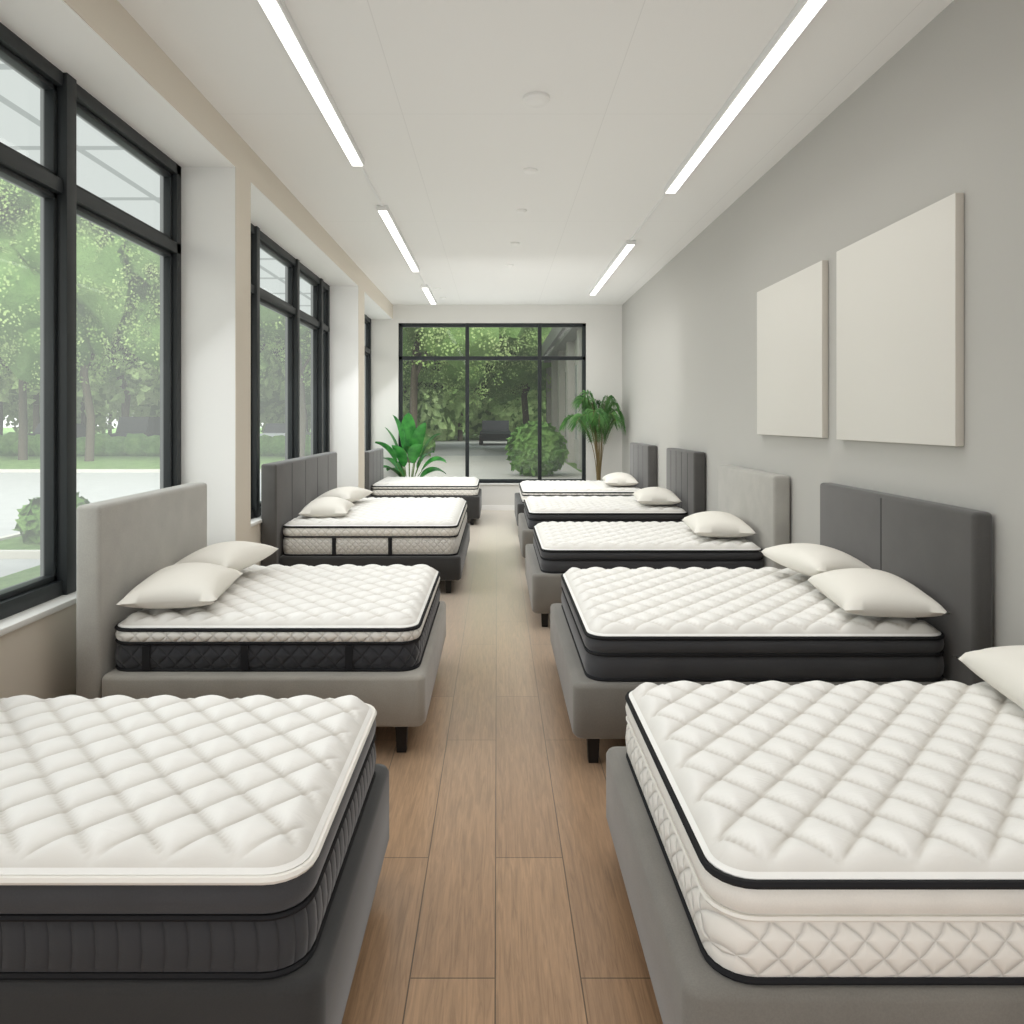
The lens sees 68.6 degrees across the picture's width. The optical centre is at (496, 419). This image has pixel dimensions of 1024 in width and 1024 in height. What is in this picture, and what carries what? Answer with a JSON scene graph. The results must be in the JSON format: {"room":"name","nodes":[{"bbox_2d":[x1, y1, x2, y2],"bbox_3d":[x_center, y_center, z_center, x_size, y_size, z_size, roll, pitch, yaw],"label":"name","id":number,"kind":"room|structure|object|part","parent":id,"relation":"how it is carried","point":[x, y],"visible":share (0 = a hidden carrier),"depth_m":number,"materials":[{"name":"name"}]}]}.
{"room":"mattress store","nodes":[
{"label":"mattress store","id":0,"kind":"room"},
{"bbox_2d":[0,523,260,698],"bbox_3d":[-2.250,1.265,5.450,0.200,0.670,9.100,0,0,0],"label":"wall","id":1,"kind":"structure","parent":0,"point":[38,658],"depth_m":3.56,"materials":[{"name":"beige paint"}]},
{"bbox_2d":[0,591,75,635],"bbox_3d":[-2.205,0.915,3.100,0.150,0.030,4.400,0,0,0],"label":"sill","id":2,"kind":"structure","parent":1,"relation":"on","point":[16,621],"depth_m":3.52,"materials":[{"name":"white paint"}]},
{"bbox_2d":[251,515,261,526],"bbox_3d":[-2.205,0.915,7.810,0.150,0.030,4.380,0,0,0],"label":"sill","id":3,"kind":"structure","parent":1,"relation":"on","point":[258,520],"depth_m":6.72,"materials":[{"name":"white paint"}]},
{"bbox_2d":[0,22,585,619],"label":"windows","id":4,"kind":"structure","parent":1,"relation":"in","point":[53,180],"depth_m":4.28,"materials":[{"name":"grey metal"}]},
{"bbox_3d":[-2.280,-0.445,3.100,0.140,2.690,4.400,0,0,0],"label":"frame","id":5,"kind":"part","parent":4,"relation":"part of","materials":[{"name":"grey metal"}]},
{"bbox_3d":[-2.280,-0.445,7.810,0.140,2.690,4.380,0,0,0],"label":"frame","id":6,"kind":"part","parent":4,"relation":"part of","materials":[{"name":"grey metal"}]},
{"bbox_3d":[-2.280,-0.445,11.875,0.140,2.690,2.850,0,0,0],"label":"frame","id":7,"kind":"part","parent":4,"relation":"part of","materials":[{"name":"grey metal"}]},
{"bbox_3d":[-0.085,-0.300,13.370,3.330,2.840,0.100,0,0,0],"label":"frame","id":8,"kind":"part","parent":4,"relation":"part of","materials":[{"name":"grey metal"}]},
{"bbox_2d":[181,167,234,545],"bbox_3d":[-2.100,-0.095,5.460,0.500,3.390,0.320,0,0,0],"label":"pillar","id":9,"kind":"structure","parent":0,"point":[207,193],"depth_m":5.30,"materials":[{"name":"white paint"}]},
{"bbox_2d":[235,167,250,541],"bbox_3d":[-1.848,-0.095,5.460,0.004,3.390,0.320,0,0,0],"label":"pillar","id":10,"kind":"structure","parent":9,"relation":"attached to","point":[242,183],"depth_m":5.42,"materials":[{"name":"beige paint"}]},
{"bbox_2d":[63,0,392,318],"bbox_3d":[-2.098,-1.915,5.850,0.504,0.250,14.900,0,0,0],"label":"header beam","id":11,"kind":"structure","parent":0,"point":[109,19],"depth_m":4.65,"materials":[{"name":"beige paint"}]},
{"bbox_2d":[0,61,310,314],"bbox_3d":[-2.975,-1.960,5.300,1.249,0.120,16.600,0,0,0],"label":"canopy","id":12,"kind":"object","parent":11,"relation":"attached to","point":[15,129],"visible":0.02,"depth_m":5.60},
{"bbox_2d":[0,64,310,305],"bbox_3d":[-2.975,-1.893,5.300,1.249,0.015,16.600,0,0,0],"label":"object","id":13,"kind":"object","parent":12,"relation":"attached to","point":[82,149],"visible":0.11,"depth_m":5.41,"materials":[{"name":"grey metal"}]},
{"bbox_2d":[0,0,391,318],"bbox_3d":[-2.100,-1.788,5.850,0.499,0.004,14.900,0,0,0],"label":"soffit","id":14,"kind":"structure","parent":11,"relation":"attached to","point":[53,29],"depth_m":4.17,"materials":[{"name":"white paint"}]},
{"bbox_2d":[330,286,357,487],"bbox_3d":[-2.100,-0.095,10.225,0.500,3.390,0.450,0,0,0],"label":"pillar","id":15,"kind":"structure","parent":0,"point":[343,299],"depth_m":10.00,"materials":[{"name":"white paint"}]},
{"bbox_2d":[358,286,364,497],"bbox_3d":[-1.848,-0.095,10.225,0.004,3.390,0.450,0,0,0],"label":"pillar","id":16,"kind":"structure","parent":15,"relation":"attached to","point":[361,294],"depth_m":10.22,"materials":[{"name":"beige paint"}]},
{"bbox_2d":[371,305,621,504],"bbox_3d":[-0.065,-0.220,13.450,4.570,3.640,0.300,0,0,0],"label":"wall","id":17,"kind":"structure","parent":0,"point":[603,322],"depth_m":13.30,"materials":[{"name":"white paint"}]},
{"bbox_2d":[481,505,514,509],"bbox_3d":[0.185,1.555,13.294,4.070,0.090,0.012,0,0,0],"label":"baseboard","id":18,"kind":"structure","parent":17,"relation":"attached to","point":[484,507],"depth_m":13.29,"materials":[{"name":"white paint"}]},
{"bbox_2d":[479,483,518,484],"bbox_3d":[-0.085,1.135,13.335,3.330,0.030,0.130,0,0,0],"label":"sill","id":19,"kind":"structure","parent":17,"relation":"attached to","point":[479,483],"depth_m":13.27,"materials":[{"name":"white paint"}]},
{"bbox_2d":[341,510,662,1023],"bbox_3d":[-0.015,1.660,6.000,5.070,0.120,15.200,0,0,0],"label":"floor","id":20,"kind":"structure","parent":0,"point":[501,897],"depth_m":2.79,"materials":[{"name":"brown wood"}]},
{"bbox_2d":[0,695,388,1023],"bbox_3d":[-1.198,1.050,2.130,1.645,1.100,1.120,0,0,0],"label":"bed","id":21,"kind":"object","parent":20,"relation":"on","point":[165,859],"visible":1,"depth_m":1.72,"materials":[{"name":"fabric"}]},
{"bbox_2d":[76,483,445,752],"bbox_3d":[-1.170,1.002,4.290,1.660,1.195,1.520,0,0,0],"label":"bed","id":22,"kind":"object","parent":20,"relation":"on","point":[160,610],"visible":1,"depth_m":3.63,"materials":[{"name":"fabric"}]},
{"bbox_3d":[-1.940,1.002,4.215,0.120,1.195,1.330,0,0,0],"label":"headboard","id":23,"kind":"part","parent":22,"relation":"part of","materials":[{"name":"fabric"}]},
{"bbox_2d":[116,562,242,608],"bbox_3d":[-1.645,0.862,3.960,0.550,0.190,0.737,0,0,0],"label":"pillow","id":24,"kind":"object","parent":22,"relation":"on","point":[146,585],"depth_m":3.79,"materials":[{"name":"white fabric"}]},
{"bbox_2d":[174,541,277,570],"bbox_3d":[-1.660,0.840,4.520,0.534,0.204,0.686,0,0,0],"label":"pillow","id":25,"kind":"object","parent":22,"relation":"on","point":[231,555],"depth_m":4.43,"materials":[{"name":"white fabric"}]},
{"bbox_3d":[-1.123,1.081,4.315,1.501,0.259,1.436,0,0,0],"label":"mattress","id":26,"kind":"part","parent":22,"relation":"part of","materials":[{"name":"fabric"}]},
{"bbox_2d":[261,452,469,592],"bbox_3d":[-1.238,1.000,8.100,1.815,1.200,2.600,0,0,0],"label":"bed","id":27,"kind":"object","parent":20,"relation":"on","point":[311,521],"visible":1,"depth_m":6.90,"materials":[{"name":"fabric"}]},
{"bbox_3d":[-2.072,1.000,8.100,0.146,1.200,2.600,0,0,0],"label":"headboard","id":28,"kind":"part","parent":27,"relation":"part of","materials":[{"name":"fabric"}]},
{"bbox_2d":[299,497,353,517],"bbox_3d":[-1.680,0.862,7.450,0.536,0.190,0.794,0,0,0],"label":"pillow","id":29,"kind":"object","parent":27,"relation":"on","point":[323,507],"depth_m":7.17,"materials":[{"name":"white fabric"}]},
{"bbox_2d":[314,486,372,501],"bbox_3d":[-1.720,0.844,8.350,0.579,0.200,0.818,0,0,0],"label":"pillow","id":30,"kind":"object","parent":27,"relation":"on","point":[352,494],"depth_m":8.23,"materials":[{"name":"white fabric"}]},
{"bbox_3d":[-1.175,1.088,8.000,1.636,0.324,2.226,0,0,0],"label":"mattress","id":31,"kind":"part","parent":27,"relation":"part of","materials":[{"name":"fabric"}]},
{"bbox_2d":[375,413,445,476],"bbox_3d":[-1.490,0.736,13.035,1.259,1.728,0.470,0,0,0],"label":"plant","id":32,"kind":"object","parent":20,"relation":"on","point":[411,437],"visible":0.69,"depth_m":12.95,"materials":[{"name":"green plant"}]},
{"bbox_2d":[365,448,481,524],"bbox_3d":[-1.155,1.040,12.050,1.790,1.120,1.460,0,0,0],"label":"bed","id":33,"kind":"object","parent":20,"relation":"on","point":[467,488],"visible":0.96,"depth_m":11.40,"materials":[{"name":"fabric"}]},
{"bbox_3d":[-1.989,1.040,12.050,0.122,1.120,1.460,0,0,0],"label":"headboard","id":34,"kind":"part","parent":33,"relation":"part of","materials":[{"name":"fabric"}]},
{"bbox_3d":[-1.105,1.056,12.050,1.636,0.209,1.326,0,0,0],"label":"mattress","id":35,"kind":"part","parent":33,"relation":"part of","materials":[{"name":"fabric"}]},
{"bbox_2d":[515,442,656,525],"bbox_3d":[1.245,0.975,11.170,1.930,1.250,1.660,0,0,0],"label":"bed","id":36,"kind":"object","parent":20,"relation":"on","point":[643,457],"visible":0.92,"depth_m":10.59,"materials":[{"name":"fabric"}]},
{"bbox_3d":[1.210,1.056,11.190,1.726,0.209,1.546,0,0,0],"label":"mattress","id":37,"kind":"part","parent":36,"relation":"part of","materials":[{"name":"fabric"}]},
{"bbox_2d":[602,472,637,485],"bbox_3d":[1.790,0.862,10.950,0.550,0.190,0.859,0,0,0],"label":"pillow","id":38,"kind":"object","parent":36,"relation":"on","point":[618,478],"depth_m":10.64,"materials":[{"name":"white fabric"}]},
{"bbox_3d":[2.144,0.975,11.050,0.132,1.250,1.420,0,0,0],"label":"headboard","id":39,"kind":"part","parent":36,"relation":"part of","materials":[{"name":"fabric"}]},
{"bbox_2d":[559,390,625,480],"bbox_3d":[1.617,0.544,12.745,1.183,2.113,0.983,0,0,0],"label":"palm plant","id":40,"kind":"object","parent":20,"relation":"on","point":[591,419],"visible":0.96,"depth_m":12.64,"materials":[{"name":"green plant"}]},
{"bbox_2d":[518,448,704,557],"bbox_3d":[1.240,0.970,8.740,1.940,1.260,1.620,0,0,0],"label":"bed","id":41,"kind":"object","parent":20,"relation":"on","point":[683,496],"visible":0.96,"depth_m":8.16,"materials":[{"name":"grey fabric"}]},
{"bbox_3d":[1.205,1.065,8.785,1.736,0.229,1.456,0,0,0],"label":"mattress","id":42,"kind":"part","parent":41,"relation":"part of","materials":[{"name":"fabric"}]},
{"bbox_2d":[633,487,681,504],"bbox_3d":[1.810,0.862,8.550,0.561,0.190,0.846,0,0,0],"label":"pillow","id":43,"kind":"object","parent":41,"relation":"on","point":[649,495],"depth_m":8.26,"materials":[{"name":"white fabric"}]},
{"bbox_3d":[2.144,0.970,8.580,0.132,1.260,1.300,0,0,0],"label":"headboard","id":44,"kind":"part","parent":41,"relation":"part of","materials":[{"name":"fabric"}]},
{"bbox_2d":[525,465,789,626],"bbox_3d":[1.240,1.010,6.410,1.940,1.180,1.540,0,0,0],"label":"bed","id":45,"kind":"object","parent":20,"relation":"on","point":[752,516],"visible":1,"depth_m":5.83,"materials":[{"name":"grey fabric"}]},
{"bbox_3d":[1.205,1.065,6.450,1.736,0.229,1.386,0,0,0],"label":"mattress","id":46,"kind":"part","parent":45,"relation":"part of","materials":[{"name":"fabric"}]},
{"bbox_2d":[682,511,756,537],"bbox_3d":[1.830,0.862,6.250,0.559,0.190,0.826,0,0,0],"label":"pillow","id":47,"kind":"object","parent":45,"relation":"on","point":[707,524],"depth_m":6.03,"materials":[{"name":"white fabric"}]},
{"bbox_3d":[2.145,1.010,6.355,0.130,1.180,1.430,0,0,0],"label":"headboard","id":48,"kind":"part","parent":45,"relation":"part of","materials":[{"name":"fabric"}]},
{"bbox_2d":[550,483,991,762],"bbox_3d":[1.280,1.005,4.155,1.860,1.190,1.650,0,0,0],"label":"bed","id":49,"kind":"object","parent":20,"relation":"on","point":[894,588],"visible":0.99,"depth_m":3.54,"materials":[{"name":"grey fabric"}]},
{"bbox_3d":[1.260,1.081,4.200,1.696,0.259,1.486,0,0,0],"label":"mattress","id":50,"kind":"part","parent":49,"relation":"part of","materials":[{"name":"fabric"}]},
{"bbox_2d":[761,543,871,575],"bbox_3d":[1.910,0.840,4.440,0.538,0.203,0.706,0,0,0],"label":"pillow","id":51,"kind":"object","parent":49,"relation":"on","point":[808,559],"depth_m":4.34,"materials":[{"name":"white fabric"}]},
{"bbox_2d":[806,568,950,617],"bbox_3d":[1.895,0.862,3.800,0.553,0.190,0.757,0,0,0],"label":"pillow","id":52,"kind":"object","parent":49,"relation":"on","point":[844,592],"depth_m":3.62,"materials":[{"name":"white fabric"}]},
{"bbox_3d":[2.162,1.005,4.130,0.096,1.190,1.600,0,0,0],"label":"headboard","id":53,"kind":"part","parent":49,"relation":"part of","materials":[{"name":"fabric"}]},
{"bbox_2d":[606,645,1023,1023],"bbox_3d":[1.305,1.050,2.190,1.810,1.100,1.280,0,0,0],"label":"bed","id":54,"kind":"object","parent":20,"relation":"on","point":[810,852],"visible":1,"depth_m":1.76,"materials":[{"name":"grey fabric"}]},
{"bbox_2d":[954,645,1023,709],"bbox_3d":[1.850,0.847,2.400,0.568,0.190,0.730,0,0,0],"label":"pillow","id":55,"kind":"object","parent":54,"relation":"on","point":[1001,668],"depth_m":2.53,"materials":[{"name":"white fabric"}]},
{"bbox_2d":[117,0,953,304],"bbox_3d":[-0.015,-2.115,6.000,5.070,0.150,15.200,0,0,0],"label":"ceiling","id":56,"kind":"structure","parent":0,"point":[429,93],"depth_m":4.97,"materials":[{"name":"paint"}]},
{"bbox_2d":[256,0,827,303],"bbox_3d":[0.215,-2.014,5.950,2.715,0.053,13.900,0,0,0],"label":"ceiling lights","id":57,"kind":"object","parent":56,"relation":"attached to","point":[276,12],"depth_m":4.68},
{"bbox_2d":[622,0,1023,646],"bbox_3d":[2.370,-0.220,6.000,0.300,3.640,15.200,0,0,0],"label":"wall","id":58,"kind":"structure","parent":0,"point":[943,116],"depth_m":4.41,"materials":[{"name":"grey paint"}]},
{"bbox_2d":[757,193,963,445],"bbox_3d":[2.196,-0.477,4.920,0.043,1.205,2.720,0,0,0],"label":"wall panels","id":59,"kind":"object","parent":58,"relation":"attached to","point":[900,286],"visible":1,"depth_m":4.29,"materials":[{"name":"white fabric"}]},
{"label":"outside","id":60,"kind":"structure","parent":0,"visible":0},
{"bbox_2d":[0,440,512,576],"bbox_3d":[-1.850,1.665,60.000,240.000,0.070,200.000,0,0,0],"label":"ground","id":61,"kind":"structure","parent":60,"point":[16,488],"depth_m":18.96,"materials":[{"name":"grey concrete"}]},
{"bbox_2d":[0,381,32,434],"bbox_3d":[-34.031,-4.967,50.664,13.131,13.255,12.905,0,0,0],"label":"tree","id":62,"kind":"object","parent":61,"relation":"on","point":[14,401],"depth_m":50.32,"materials":[{"name":"green plant"}]},
{"bbox_2d":[0,357,80,432],"bbox_3d":[-29.000,-4.606,47.077,9.948,12.539,10.714,0,0,0],"label":"tree","id":63,"kind":"object","parent":61,"relation":"on","point":[3,396],"visible":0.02,"depth_m":45.88,"materials":[{"name":"green plant"}]},
{"bbox_2d":[28,423,85,437],"bbox_3d":[-23.350,0.901,40.000,1.900,1.442,4.400,0,0,0],"label":"car","id":64,"kind":"object","parent":61,"relation":"on","point":[80,427],"visible":0.05,"depth_m":40.52,"materials":[{"name":"grey paint"}]},
{"bbox_2d":[0,182,117,459],"bbox_3d":[-18.571,-4.739,29.253,9.871,12.794,10.180,0,0,-21],"label":"tree","id":65,"kind":"object","parent":61,"relation":"on","point":[26,367],"visible":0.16,"depth_m":27.11,"materials":[{"name":"green plant"}]},
{"bbox_2d":[0,377,138,425],"bbox_3d":[-28.180,-4.292,50.607,11.592,11.917,11.603,0,0,0],"label":"tree","id":66,"kind":"object","parent":61,"relation":"on","point":[82,412],"visible":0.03,"depth_m":48.26,"materials":[{"name":"green plant"}]},
{"bbox_2d":[0,178,159,460],"bbox_3d":[-15.522,-5.452,28.777,9.400,14.217,9.203,0,0,0],"label":"tree","id":67,"kind":"object","parent":61,"relation":"on","point":[19,277],"visible":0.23,"depth_m":26.39,"materials":[{"name":"green plant"}]},
{"bbox_2d":[76,344,159,416],"bbox_3d":[-22.417,-4.793,45.207,10.376,12.898,10.048,0,0,27],"label":"tree","id":68,"kind":"object","parent":61,"relation":"on","point":[146,386],"visible":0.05,"depth_m":44.04,"materials":[{"name":"green plant"}]},
{"bbox_2d":[76,369,159,416],"bbox_3d":[-24.000,-5.096,47.911,11.388,13.500,11.880,0,0,0],"label":"tree","id":69,"kind":"object","parent":61,"relation":"on","point":[121,399],"visible":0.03,"depth_m":46.17,"materials":[{"name":"green plant"}]},
{"bbox_2d":[0,469,260,558],"bbox_3d":[-63.350,1.620,21.500,117.000,0.160,25.400,0,0,0],"label":"kerb","id":70,"kind":"object","parent":61,"relation":"on","point":[4,554],"visible":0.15,"depth_m":10.00,"materials":[{"name":"grey concrete"}]},
{"bbox_2d":[109,417,159,436],"bbox_3d":[-19.350,0.726,40.500,2.017,1.792,4.452,0,0,0],"label":"car","id":71,"kind":"object","parent":61,"relation":"on","point":[150,426],"visible":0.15,"depth_m":39.82,"materials":[{"name":"grey paint"}]},
{"bbox_2d":[77,224,281,383],"bbox_3d":[-12.293,-5.000,30.152,10.693,13.314,10.926,0,0,0],"label":"tree","id":72,"kind":"object","parent":61,"relation":"on","point":[150,261],"visible":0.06,"depth_m":26.76,"materials":[{"name":"green plant"}]},
{"bbox_2d":[112,387,284,427],"bbox_3d":[-20.440,-5.002,53.701,13.463,13.323,11.977,0,0,0],"label":"tree","id":73,"kind":"object","parent":61,"relation":"on","point":[145,408],"visible":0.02,"depth_m":51.98,"materials":[{"name":"green plant"}]},
{"bbox_2d":[260,343,284,399],"bbox_3d":[-15.490,-4.832,47.306,10.727,12.987,10.218,0,0,0],"label":"tree","id":74,"kind":"object","parent":61,"relation":"on","point":[267,391],"visible":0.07,"depth_m":45.03,"materials":[{"name":"green plant"}]},
{"bbox_2d":[260,423,310,436],"bbox_3d":[-11.350,0.901,40.000,1.900,1.442,4.400,0,0,5],"label":"car","id":75,"kind":"object","parent":61,"relation":"on","point":[271,429],"visible":0.12,"depth_m":39.23,"materials":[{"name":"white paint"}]},
{"bbox_2d":[260,387,310,429],"bbox_3d":[-13.432,-5.031,53.058,12.990,13.375,12.474,0,0,-42],"label":"tree","id":76,"kind":"object","parent":61,"relation":"on","point":[274,392],"visible":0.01,"depth_m":51.84,"materials":[{"name":"green plant"}]},
{"bbox_2d":[268,364,310,410],"bbox_3d":[-10.793,-4.831,50.018,10.691,12.983,10.908,0,0,0],"label":"tree","id":77,"kind":"object","parent":61,"relation":"on","point":[282,393],"visible":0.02,"depth_m":46.41,"materials":[{"name":"green plant"}]},
{"bbox_2d":[260,305,420,456],"bbox_3d":[-7.630,-5.705,29.406,9.969,14.736,9.852,0,0,-27],"label":"tree","id":78,"kind":"object","parent":61,"relation":"on","point":[271,321],"visible":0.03,"depth_m":29.40,"materials":[{"name":"green plant"}]},
{"bbox_2d":[272,328,507,408],"bbox_3d":[-5.025,-4.083,36.687,10.727,11.504,9.971,0,0,34],"label":"tree","id":79,"kind":"object","parent":61,"relation":"on","point":[439,377],"visible":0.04,"depth_m":35.69,"materials":[{"name":"green plant"}]},
{"bbox_2d":[403,380,444,413],"bbox_3d":[-6.410,-4.246,46.132,9.982,11.817,11.399,0,0,0],"label":"tree","id":80,"kind":"object","parent":61,"relation":"on","point":[405,387],"depth_m":46.39,"materials":[{"name":"green plant"}]},
{"bbox_2d":[403,387,476,440],"bbox_3d":[-5.348,-1.800,57.935,7.957,6.839,7.895,0,0,0],"label":"tree","id":81,"kind":"object","parent":61,"relation":"on","point":[444,421],"visible":0.3,"depth_m":55.74,"materials":[{"name":"green plant"}]},
{"bbox_2d":[406,378,491,440],"bbox_3d":[-2.756,-5.523,58.453,12.673,14.351,13.274,0,0,0],"label":"tree","id":82,"kind":"object","parent":61,"relation":"on","point":[460,432],"visible":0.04,"depth_m":54.94,"materials":[{"name":"green plant"}]},
{"bbox_2d":[479,420,511,444],"bbox_3d":[-0.100,0.826,50.000,2.100,1.592,4.400,0,0,0],"label":"bench","id":83,"kind":"object","parent":61,"relation":"on","point":[492,430],"visible":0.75,"depth_m":48.41,"materials":[{"name":"black paint"}]},
{"bbox_2d":[463,327,551,423],"bbox_3d":[1.613,-4.635,40.896,11.281,12.586,11.371,0,0,33],"label":"tree","id":84,"kind":"object","parent":61,"relation":"on","point":[519,377],"visible":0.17,"depth_m":39.57,"materials":[{"name":"green plant"}]},
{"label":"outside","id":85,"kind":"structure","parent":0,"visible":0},
{"bbox_2d":[0,455,284,468],"bbox_3d":[-63.350,1.635,28.775,117.000,0.130,10.450,0,0,0],"label":"lawn","id":86,"kind":"structure","parent":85,"point":[6,462],"depth_m":27.71,"materials":[{"name":"green plant"}]},
{"bbox_2d":[0,432,310,455],"bbox_3d":[-33.850,1.028,32.999,56.470,1.145,1.473,0,0,0],"label":"hedge","id":87,"kind":"object","parent":86,"relation":"on","point":[138,444],"visible":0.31,"depth_m":32.55,"materials":[{"name":"green plant"}]},
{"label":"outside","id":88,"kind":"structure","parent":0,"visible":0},
{"bbox_2d":[0,536,39,549],"bbox_3d":[-5.750,1.635,9.850,1.400,0.130,1.900,0,0,0],"label":"lawn","id":89,"kind":"structure","parent":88,"point":[16,543],"depth_m":9.38,"materials":[{"name":"green plant"}]},
{"bbox_2d":[11,491,89,543],"bbox_3d":[-5.727,1.267,9.818,1.026,0.706,0.940,0,0,0],"label":"bush","id":90,"kind":"object","parent":89,"relation":"on","point":[28,523],"visible":0.26,"depth_m":9.50,"materials":[{"name":"green plant"}]},
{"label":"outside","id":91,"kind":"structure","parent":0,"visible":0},
{"bbox_2d":[565,459,581,472],"bbox_3d":[30.375,1.650,66.800,55.550,0.100,106.400,0,0,0],"label":"lawn","id":92,"kind":"structure","parent":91,"point":[574,465],"depth_m":26.38,"materials":[{"name":"green plant"}]},
{"bbox_2d":[487,390,545,432],"bbox_3d":[3.149,-1.566,60.052,7.938,6.372,7.828,0,0,0],"label":"tree","id":93,"kind":"object","parent":92,"relation":"on","point":[515,419],"visible":0.16,"depth_m":57.63,"materials":[{"name":"green plant"}]},
{"bbox_2d":[546,329,581,469],"bbox_3d":[9.400,-0.875,29.000,13.500,5.050,26.000,0,0,0],"label":"building","id":94,"kind":"structure","parent":92,"relation":"on","point":[555,402],"depth_m":28.19,"materials":[{"name":"grey concrete"}]},
{"bbox_2d":[542,327,581,362],"bbox_3d":[9.450,-3.350,28.950,14.400,0.800,27.100,0,0,0],"label":"building roof","id":95,"kind":"structure","parent":94,"relation":"attached to","point":[557,338],"depth_m":29.75,"materials":[{"name":"grey"}]},
{"bbox_2d":[565,365,576,438],"bbox_3d":[2.890,-0.650,28.450,0.040,2.700,21.700,0,0,0],"label":"glazing","id":96,"kind":"object","parent":94,"relation":"attached to","point":[575,365],"visible":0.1,"depth_m":27.42,"materials":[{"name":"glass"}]},
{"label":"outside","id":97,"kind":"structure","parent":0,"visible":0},
{"bbox_2d":[3,428,478,439],"bbox_3d":[-31.850,1.650,111.000,180.000,0.100,98.000,0,0,0],"label":"lawn","id":98,"kind":"structure","parent":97,"point":[5,430],"depth_m":96.01,"materials":[{"name":"green plant"}]},
{"bbox_2d":[3,399,120,433],"bbox_3d":[-35.794,-3.093,61.980,10.945,9.426,11.121,0,0,0],"label":"tree","id":99,"kind":"object","parent":98,"relation":"on","point":[100,419],"visible":0.08,"depth_m":60.95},
{"bbox_2d":[108,411,118,433],"bbox_3d":[-40.103,-4.568,77.780,13.078,12.466,12.085,0,0,0],"label":"tree","id":100,"kind":"object","parent":98,"relation":"on","point":[110,415],"depth_m":77.52,"materials":[{"name":"green plant"}]},
{"bbox_2d":[119,401,159,416],"bbox_3d":[-26.720,-3.162,64.009,11.099,9.564,10.967,0,0,0],"label":"tree","id":101,"kind":"object","parent":98,"relation":"on","point":[153,412],"visible":0.02,"depth_m":60.70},
{"bbox_2d":[260,406,310,432],"bbox_3d":[-17.831,-3.091,66.023,11.146,9.422,11.066,0,0,0],"label":"tree","id":102,"kind":"object","parent":98,"relation":"on","point":[274,417],"visible":0.06,"depth_m":62.99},
{"bbox_2d":[454,396,494,438],"bbox_3d":[-1.351,-3.143,66.049,10.808,9.525,11.069,0,0,0],"label":"tree","id":103,"kind":"object","parent":98,"relation":"on","point":[475,424],"visible":0.04,"depth_m":63.21,"materials":[{"name":"green plant"}]},
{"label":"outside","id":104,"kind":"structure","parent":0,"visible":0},
{"bbox_2d":[0,565,39,589],"bbox_3d":[-4.400,1.635,9.450,1.100,0.130,7.100,0,0,0],"label":"lawn","id":105,"kind":"structure","parent":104,"point":[24,575],"depth_m":7.48,"materials":[{"name":"green plant"}]},
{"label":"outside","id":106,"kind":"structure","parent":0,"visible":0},
{"bbox_2d":[260,456,581,500],"bbox_3d":[-1.125,1.660,23.800,7.450,0.080,20.400,0,0,0],"label":"paving","id":107,"kind":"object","parent":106,"point":[480,467],"visible":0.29,"depth_m":24.55,"materials":[{"name":"grey concrete"}]},
{"bbox_2d":[404,433,435,456],"bbox_3d":[-3.470,1.073,33.013,1.579,1.095,1.605,0,0,0],"label":"bush","id":108,"kind":"object","parent":107,"relation":"on","point":[431,446],"visible":0.29,"depth_m":32.71,"materials":[{"name":"green plant"}]},
{"bbox_2d":[403,327,508,462],"bbox_3d":[-3.265,-4.797,28.679,9.853,12.908,8.669,0,0,36],"label":"tree","id":109,"kind":"object","parent":107,"relation":"on","point":[438,341],"visible":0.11,"depth_m":27.38,"materials":[{"name":"green plant"}]},
{"bbox_2d":[505,420,568,476],"bbox_3d":[1.158,0.815,21.816,1.897,1.610,1.919,0,0,0],"label":"bush","id":110,"kind":"object","parent":107,"relation":"on","point":[523,455],"visible":0.91,"depth_m":21.28,"materials":[{"name":"green plant"}]}
]}

